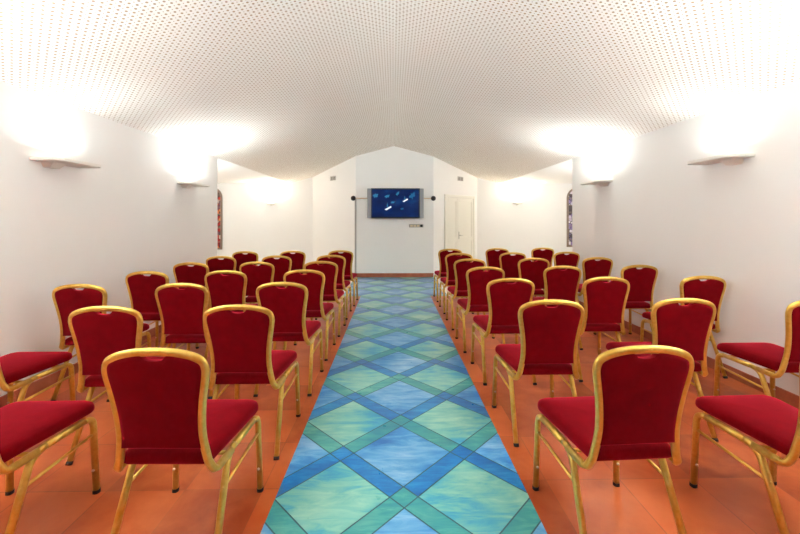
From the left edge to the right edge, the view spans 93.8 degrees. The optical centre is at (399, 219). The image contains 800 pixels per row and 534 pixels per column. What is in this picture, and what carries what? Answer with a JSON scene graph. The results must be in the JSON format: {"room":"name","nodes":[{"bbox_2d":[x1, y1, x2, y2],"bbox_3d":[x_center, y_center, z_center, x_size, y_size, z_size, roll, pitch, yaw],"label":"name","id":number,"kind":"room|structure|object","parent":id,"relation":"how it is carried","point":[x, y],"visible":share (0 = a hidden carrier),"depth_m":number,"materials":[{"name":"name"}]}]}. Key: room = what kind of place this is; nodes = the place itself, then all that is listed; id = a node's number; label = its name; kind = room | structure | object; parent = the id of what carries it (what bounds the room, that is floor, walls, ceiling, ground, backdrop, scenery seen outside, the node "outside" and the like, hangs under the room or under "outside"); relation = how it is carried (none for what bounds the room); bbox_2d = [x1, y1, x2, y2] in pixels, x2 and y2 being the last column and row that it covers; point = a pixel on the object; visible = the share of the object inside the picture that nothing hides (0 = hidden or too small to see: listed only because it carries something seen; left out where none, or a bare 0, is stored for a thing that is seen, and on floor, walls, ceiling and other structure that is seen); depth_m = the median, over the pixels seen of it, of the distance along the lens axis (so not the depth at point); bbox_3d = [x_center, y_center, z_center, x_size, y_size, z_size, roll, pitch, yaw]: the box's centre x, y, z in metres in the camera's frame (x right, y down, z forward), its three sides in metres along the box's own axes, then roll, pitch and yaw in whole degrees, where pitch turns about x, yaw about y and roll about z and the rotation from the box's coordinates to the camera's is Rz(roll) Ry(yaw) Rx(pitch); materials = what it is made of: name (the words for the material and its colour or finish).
{"room":"house of worship","nodes":[
{"label":"house of worship","id":0,"kind":"room"},
{"bbox_2d":[0,81,216,396],"bbox_3d":[-4.656,0.068,2.963,3.200,2.765,15.700,0,0,-1],"label":"wall","id":1,"kind":"structure","parent":0,"point":[66,225],"depth_m":3.59,"materials":[{"name":"paint"}]},
{"bbox_2d":[29,157,100,168],"bbox_3d":[-2.943,-0.492,3.336,0.240,0.084,0.500,0,0,-1],"label":"wall sconce","id":2,"kind":"object","parent":1,"relation":"attached to","point":[47,162],"visible":1,"depth_m":3.22,"materials":[{"name":"paint"}]},
{"bbox_2d":[0,308,207,407],"bbox_3d":[-3.009,1.400,0.869,0.015,0.100,11.050,0,0,-1],"label":"baseboard","id":3,"kind":"structure","parent":1,"relation":"attached to","point":[36,386],"depth_m":3.19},
{"bbox_2d":[177,182,209,188],"bbox_3d":[-2.982,-0.497,5.445,0.240,0.084,0.500,0,0,-1],"label":"wall sconce","id":4,"kind":"object","parent":1,"relation":"attached to","point":[187,185],"visible":1,"depth_m":5.31,"materials":[{"name":"paint"}]},
{"bbox_2d":[217,177,571,265],"bbox_3d":[-0.156,-0.250,11.024,12.500,3.400,0.250,0,0,-1],"label":"wall","id":5,"kind":"structure","parent":0,"point":[251,224],"depth_m":10.85,"materials":[{"name":"paint"}]},
{"bbox_2d":[217,189,221,249],"bbox_3d":[-5.428,-0.050,10.780,0.600,1.800,0.040,0,0,-1],"label":"window","id":6,"kind":"structure","parent":5,"relation":"in","point":[219,194],"depth_m":10.79,"materials":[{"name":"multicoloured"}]},
{"bbox_2d":[567,189,571,246],"bbox_3d":[5.197,-0.080,10.979,0.600,1.740,0.040,0,0,-1],"label":"window","id":7,"kind":"structure","parent":5,"relation":"in","point":[569,195],"depth_m":10.98,"materials":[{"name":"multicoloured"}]},
{"bbox_2d":[313,146,476,275],"bbox_3d":[-0.126,-0.325,10.199,4.790,3.550,1.400,0,0,-1],"label":"wall","id":8,"kind":"structure","parent":0,"point":[383,245],"depth_m":9.51,"materials":[{"name":"paint"}]},
{"bbox_2d":[355,200,355,272],"bbox_3d":[-1.126,0.411,9.471,0.044,1.878,0.020,0,0,-1],"label":"conduit","id":9,"kind":"object","parent":8,"relation":"attached to","point":[355,200],"visible":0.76,"depth_m":9.46,"materials":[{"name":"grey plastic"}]},
{"bbox_2d":[351,196,435,200],"bbox_3d":[-0.166,-0.548,9.448,2.151,0.129,0.129,0,0,-1],"label":"curtain rod","id":10,"kind":"object","parent":8,"relation":"attached to","point":[353,198],"visible":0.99,"depth_m":9.42,"materials":[{"name":"brown metal"}]},
{"bbox_2d":[356,273,433,276],"bbox_3d":[-0.133,1.400,9.492,1.970,0.100,0.015,0,0,-1],"label":"baseboard","id":11,"kind":"structure","parent":8,"relation":"attached to","point":[358,274],"depth_m":9.48,"materials":[{"name":"tile"}]},
{"bbox_2d":[367,188,423,217],"bbox_3d":[-0.113,-0.419,9.412,1.412,0.747,0.171,0,0,-1],"label":"television","id":12,"kind":"object","parent":8,"relation":"attached to","point":[381,202],"visible":1,"depth_m":9.33,"materials":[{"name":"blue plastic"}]},
{"bbox_2d":[409,224,422,226],"bbox_3d":[0.411,0.147,9.478,0.364,0.080,0.062,0,0,-1],"label":"strip","id":13,"kind":"object","parent":8,"relation":"attached to","point":[410,225],"visible":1,"depth_m":9.49,"materials":[{"name":"grey plastic"}]},
{"bbox_2d":[444,194,474,261],"bbox_3d":[1.683,0.385,10.301,0.087,2.130,1.401,0,0,45],"label":"door","id":14,"kind":"structure","parent":8,"relation":"in","point":[459,212],"depth_m":10.28,"materials":[{"name":"beige paint"}]},
{"bbox_2d":[0,0,799,183],"bbox_3d":[-0.009,-1.502,3.150,12.500,0.875,15.900,0,0,-1],"label":"ceiling","id":15,"kind":"structure","parent":0,"point":[289,91],"depth_m":3.57,"materials":[{"name":"white paint"}]},
{"bbox_2d":[0,277,799,533],"bbox_3d":[-0.010,1.480,3.200,12.500,0.060,16.000,0,0,-1],"label":"floor","id":16,"kind":"structure","parent":0,"point":[729,497],"depth_m":2.11,"materials":[{"name":"blue and green marbled ceramic tile"},{"name":"terracotta"},{"name":"dark grout"}]},
{"bbox_2d":[0,352,75,404],"bbox_3d":[-2.606,0.980,2.473,0.485,0.952,0.558,0,0,-1],"label":"banquet chair","id":17,"kind":"object","parent":16,"relation":"on","point":[15,366],"visible":0.91,"depth_m":2.52,"materials":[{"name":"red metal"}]},
{"bbox_2d":[0,400,100,533],"bbox_3d":[-1.836,0.980,1.730,0.485,0.952,0.558,0,0,-1],"label":"banquet chair","id":18,"kind":"object","parent":16,"relation":"on","point":[23,424],"visible":1,"depth_m":1.77,"materials":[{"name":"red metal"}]},
{"bbox_2d":[51,284,150,401],"bbox_3d":[-2.545,0.980,3.224,0.485,0.952,0.558,0,0,-1],"label":"banquet chair","id":19,"kind":"object","parent":16,"relation":"on","point":[66,299],"visible":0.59,"depth_m":2.96,"materials":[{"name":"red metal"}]},
{"bbox_2d":[65,306,164,465],"bbox_3d":[-1.750,0.980,2.469,0.485,0.952,0.558,0,0,-2],"label":"banquet chair","id":20,"kind":"object","parent":16,"relation":"on","point":[96,335],"visible":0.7,"depth_m":2.21,"materials":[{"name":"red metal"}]},
{"bbox_2d":[125,271,198,348],"bbox_3d":[-2.514,0.980,3.970,0.485,0.952,0.558,0,0,-1],"label":"banquet chair","id":21,"kind":"object","parent":16,"relation":"on","point":[141,288],"visible":0.5,"depth_m":3.71,"materials":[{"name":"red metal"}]},
{"bbox_2d":[101,347,263,533],"bbox_3d":[-0.974,0.980,1.746,0.485,0.952,0.558,0,0,0],"label":"banquet chair","id":22,"kind":"object","parent":16,"relation":"on","point":[162,412],"visible":1,"depth_m":1.51,"materials":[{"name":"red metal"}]},
{"bbox_2d":[155,283,212,398],"bbox_3d":[-1.762,0.980,3.271,0.485,0.952,0.558,0,0,-1],"label":"banquet chair","id":23,"kind":"object","parent":16,"relation":"on","point":[181,311],"visible":0.76,"depth_m":3.02,"materials":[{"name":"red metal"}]},
{"bbox_2d":[173,262,208,304],"bbox_3d":[-2.508,0.980,4.737,0.485,0.952,0.558,0,0,-1],"label":"banquet chair","id":24,"kind":"object","parent":16,"relation":"on","point":[183,273],"visible":0.39,"depth_m":4.47,"materials":[{"name":"red fabric"}]},
{"bbox_2d":[206,256,251,309],"bbox_3d":[-2.522,0.980,5.518,0.485,0.952,0.558,0,0,-1],"label":"banquet chair","id":25,"kind":"object","parent":16,"relation":"on","point":[228,263],"visible":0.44,"depth_m":5.25,"materials":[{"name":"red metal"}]},
{"bbox_2d":[204,270,257,359],"bbox_3d":[-1.761,0.980,4.029,0.485,0.952,0.558,0,0,-1],"label":"banquet chair","id":26,"kind":"object","parent":16,"relation":"on","point":[230,289],"visible":0.55,"depth_m":3.77,"materials":[{"name":"red fabric"}]},
{"bbox_2d":[232,251,258,271],"bbox_3d":[-2.519,0.980,6.335,0.485,0.952,0.558,0,0,-1],"label":"banquet chair","id":27,"kind":"object","parent":16,"relation":"on","point":[240,258],"visible":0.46,"depth_m":6.07,"materials":[{"name":"red fabric"}]},
{"bbox_2d":[203,304,300,459],"bbox_3d":[-0.973,0.980,2.504,0.485,0.952,0.558,0,0,-1],"label":"banquet chair","id":28,"kind":"object","parent":16,"relation":"on","point":[240,344],"visible":0.99,"depth_m":2.26,"materials":[{"name":"red fabric"}]},
{"bbox_2d":[239,262,274,303],"bbox_3d":[-1.745,0.980,4.808,0.485,0.952,0.558,0,0,-1],"label":"banquet chair","id":29,"kind":"object","parent":16,"relation":"on","point":[261,274],"visible":0.52,"depth_m":4.55,"materials":[{"name":"red fabric"}]},
{"bbox_2d":[262,255,291,287],"bbox_3d":[-1.766,0.980,5.601,0.485,0.952,0.558,0,0,-1],"label":"banquet chair","id":30,"kind":"object","parent":16,"relation":"on","point":[282,265],"visible":0.41,"depth_m":5.34,"materials":[{"name":"red fabric"}]},
{"bbox_2d":[253,282,323,396],"bbox_3d":[-0.970,0.980,3.319,0.485,0.952,0.558,0,0,-1],"label":"banquet chair","id":31,"kind":"object","parent":16,"relation":"on","point":[288,305],"visible":0.76,"depth_m":3.07,"materials":[{"name":"red fabric"}]},
{"bbox_2d":[280,251,305,273],"bbox_3d":[-1.774,0.980,6.431,0.485,0.952,0.558,0,0,-1],"label":"banquet chair","id":32,"kind":"object","parent":16,"relation":"on","point":[298,259],"visible":0.44,"depth_m":6.17,"materials":[{"name":"red fabric"}]},
{"bbox_2d":[283,269,335,360],"bbox_3d":[-0.985,0.980,4.089,0.485,0.952,0.558,0,0,-1],"label":"banquet chair","id":33,"kind":"object","parent":16,"relation":"on","point":[314,280],"visible":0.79,"depth_m":3.84,"materials":[{"name":"red fabric"}]},
{"bbox_2d":[304,261,345,336],"bbox_3d":[-0.983,0.980,4.880,0.485,0.952,0.558,0,0,-1],"label":"banquet chair","id":34,"kind":"object","parent":16,"relation":"on","point":[329,269],"visible":0.66,"depth_m":4.64,"materials":[{"name":"red fabric"}]},
{"bbox_2d":[315,255,351,319],"bbox_3d":[-1.004,0.980,5.686,0.485,0.952,0.558,0,0,-1],"label":"banquet chair","id":35,"kind":"object","parent":16,"relation":"on","point":[341,284],"visible":0.58,"depth_m":5.45,"materials":[{"name":"red fabric"}]},
{"bbox_2d":[327,250,357,305],"bbox_3d":[-0.998,0.980,6.529,0.485,0.952,0.558,0,0,-1],"label":"banquet chair","id":36,"kind":"object","parent":16,"relation":"on","point":[348,255],"visible":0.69,"depth_m":6.29,"materials":[{"name":"red fabric"}]},
{"bbox_2d":[260,277,546,533],"bbox_3d":[-0.001,1.450,2.450,2.010,0.001,14.100,0,0,-1],"label":"carpet runner","id":37,"kind":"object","parent":16,"relation":"on","point":[337,497],"depth_m":2.40,"materials":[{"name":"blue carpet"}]},
{"bbox_2d":[433,249,462,301],"bbox_3d":[0.881,0.980,6.857,0.485,0.952,0.558,0,0,-1],"label":"banquet chair","id":38,"kind":"object","parent":16,"relation":"on","point":[442,272],"visible":0.57,"depth_m":6.61,"materials":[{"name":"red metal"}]},
{"bbox_2d":[439,253,473,313],"bbox_3d":[0.901,0.980,6.016,0.485,0.952,0.558,0,0,-1],"label":"banquet chair","id":39,"kind":"object","parent":16,"relation":"on","point":[451,258],"visible":0.63,"depth_m":5.77,"materials":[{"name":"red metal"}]},
{"bbox_2d":[446,258,485,329],"bbox_3d":[0.912,0.980,5.167,0.485,0.952,0.558,0,0,-1],"label":"banquet chair","id":40,"kind":"object","parent":16,"relation":"on","point":[461,266],"visible":0.71,"depth_m":4.92,"materials":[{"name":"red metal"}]},
{"bbox_2d":[455,266,504,352],"bbox_3d":[0.925,0.980,4.326,0.485,0.952,0.558,0,0,-1],"label":"banquet chair","id":41,"kind":"object","parent":16,"relation":"on","point":[477,280],"visible":0.73,"depth_m":4.08,"materials":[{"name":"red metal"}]},
{"bbox_2d":[485,248,508,270],"bbox_3d":[1.747,0.980,6.991,0.485,0.952,0.558,0,0,-1],"label":"banquet chair","id":42,"kind":"object","parent":16,"relation":"on","point":[492,256],"visible":0.41,"depth_m":6.73,"materials":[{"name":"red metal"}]},
{"bbox_2d":[471,278,536,384],"bbox_3d":[0.962,0.980,3.529,0.485,0.952,0.558,0,0,-1],"label":"banquet chair","id":43,"kind":"object","parent":16,"relation":"on","point":[505,300],"visible":0.81,"depth_m":3.28,"materials":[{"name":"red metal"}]},
{"bbox_2d":[499,252,525,283],"bbox_3d":[1.767,0.980,6.133,0.485,0.952,0.558,0,0,-1],"label":"banquet chair","id":44,"kind":"object","parent":16,"relation":"on","point":[508,263],"visible":0.39,"depth_m":5.87,"materials":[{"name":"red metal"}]},
{"bbox_2d":[518,258,549,296],"bbox_3d":[1.786,0.980,5.267,0.485,0.952,0.558,0,0,-1],"label":"banquet chair","id":45,"kind":"object","parent":16,"relation":"on","point":[529,270],"visible":0.52,"depth_m":5.01,"materials":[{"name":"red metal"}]},
{"bbox_2d":[492,299,583,446],"bbox_3d":[0.960,0.980,2.644,0.485,0.952,0.558,0,0,-1],"label":"banquet chair","id":46,"kind":"object","parent":16,"relation":"on","point":[549,336],"visible":0.98,"depth_m":2.40,"materials":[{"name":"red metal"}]},
{"bbox_2d":[531,247,553,289],"bbox_3d":[2.619,0.980,7.131,0.485,0.952,0.558,0,0,-1],"label":"banquet chair","id":47,"kind":"object","parent":16,"relation":"on","point":[548,253],"visible":0.41,"depth_m":6.86,"materials":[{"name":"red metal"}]},
{"bbox_2d":[532,266,582,349],"bbox_3d":[1.799,0.980,4.409,0.485,0.952,0.558,0,0,-1],"label":"banquet chair","id":48,"kind":"object","parent":16,"relation":"on","point":[559,284],"visible":0.62,"depth_m":4.15,"materials":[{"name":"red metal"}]},
{"bbox_2d":[539,251,579,300],"bbox_3d":[2.668,0.980,6.255,0.485,0.952,0.558,0,0,-1],"label":"banquet chair","id":49,"kind":"object","parent":16,"relation":"on","point":[560,259],"visible":0.48,"depth_m":5.99,"materials":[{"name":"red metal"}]},
{"bbox_2d":[577,257,612,303],"bbox_3d":[2.696,0.980,5.371,0.485,0.952,0.558,0,0,-1],"label":"banquet chair","id":50,"kind":"object","parent":16,"relation":"on","point":[591,268],"visible":0.55,"depth_m":5.11,"materials":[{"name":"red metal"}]},
{"bbox_2d":[577,277,629,381],"bbox_3d":[1.836,0.980,3.595,0.485,0.952,0.558,0,0,-1],"label":"banquet chair","id":51,"kind":"object","parent":16,"relation":"on","point":[604,302],"visible":0.88,"depth_m":3.35,"materials":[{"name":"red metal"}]},
{"bbox_2d":[532,345,693,533],"bbox_3d":[0.973,0.980,1.775,0.485,0.952,0.558,0,0,-4],"label":"banquet chair","id":52,"kind":"object","parent":16,"relation":"on","point":[635,410],"visible":1,"depth_m":1.54,"materials":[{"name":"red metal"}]},
{"bbox_2d":[594,265,657,340],"bbox_3d":[2.707,0.980,4.495,0.485,0.952,0.558,0,0,-1],"label":"banquet chair","id":53,"kind":"object","parent":16,"relation":"on","point":[642,281],"visible":0.65,"depth_m":4.25,"materials":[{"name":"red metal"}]},
{"bbox_2d":[606,298,718,441],"bbox_3d":[1.842,0.980,2.693,0.485,0.952,0.558,0,0,-1],"label":"banquet chair","id":54,"kind":"object","parent":16,"relation":"on","point":[688,328],"visible":0.59,"depth_m":2.44,"materials":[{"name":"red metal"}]},
{"bbox_2d":[640,275,727,378],"bbox_3d":[2.755,0.980,3.665,0.485,0.952,0.558,0,0,-1],"label":"banquet chair","id":55,"kind":"object","parent":16,"relation":"on","point":[713,289],"visible":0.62,"depth_m":3.40,"materials":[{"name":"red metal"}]},
{"bbox_2d":[689,366,799,533],"bbox_3d":[1.836,0.980,1.792,0.485,0.952,0.558,0,0,-3],"label":"banquet chair","id":56,"kind":"object","parent":16,"relation":"on","point":[771,421],"visible":1,"depth_m":1.80,"materials":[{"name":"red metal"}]},
{"bbox_2d":[713,300,799,397],"bbox_3d":[2.702,0.980,2.677,0.485,0.952,0.558,0,0,-1],"label":"banquet chair","id":57,"kind":"object","parent":16,"relation":"on","point":[774,357],"visible":0.98,"depth_m":2.60,"materials":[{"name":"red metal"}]},
{"bbox_2d":[572,81,799,395],"bbox_3d":[4.652,0.068,3.138,3.180,2.765,15.700,0,0,-1],"label":"wall","id":58,"kind":"structure","parent":0,"point":[739,225],"depth_m":3.61,"materials":[{"name":"paint"}]},
{"bbox_2d":[580,180,612,185],"bbox_3d":[2.897,-0.537,5.555,0.240,0.084,0.500,0,0,-1],"label":"wall sconce","id":59,"kind":"object","parent":58,"relation":"attached to","point":[595,182],"visible":1,"depth_m":5.42,"materials":[{"name":"paint"}]},
{"bbox_2d":[579,301,798,408],"bbox_3d":[3.095,1.400,0.983,0.015,0.100,11.050,0,0,-1],"label":"baseboard","id":60,"kind":"structure","parent":58,"relation":"attached to","point":[792,399],"depth_m":3.29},
{"bbox_2d":[687,153,754,165],"bbox_3d":[2.936,-0.542,3.466,0.240,0.084,0.500,0,0,-1],"label":"wall sconce","id":61,"kind":"object","parent":58,"relation":"attached to","point":[732,159],"visible":1,"depth_m":3.36,"materials":[{"name":"paint"}]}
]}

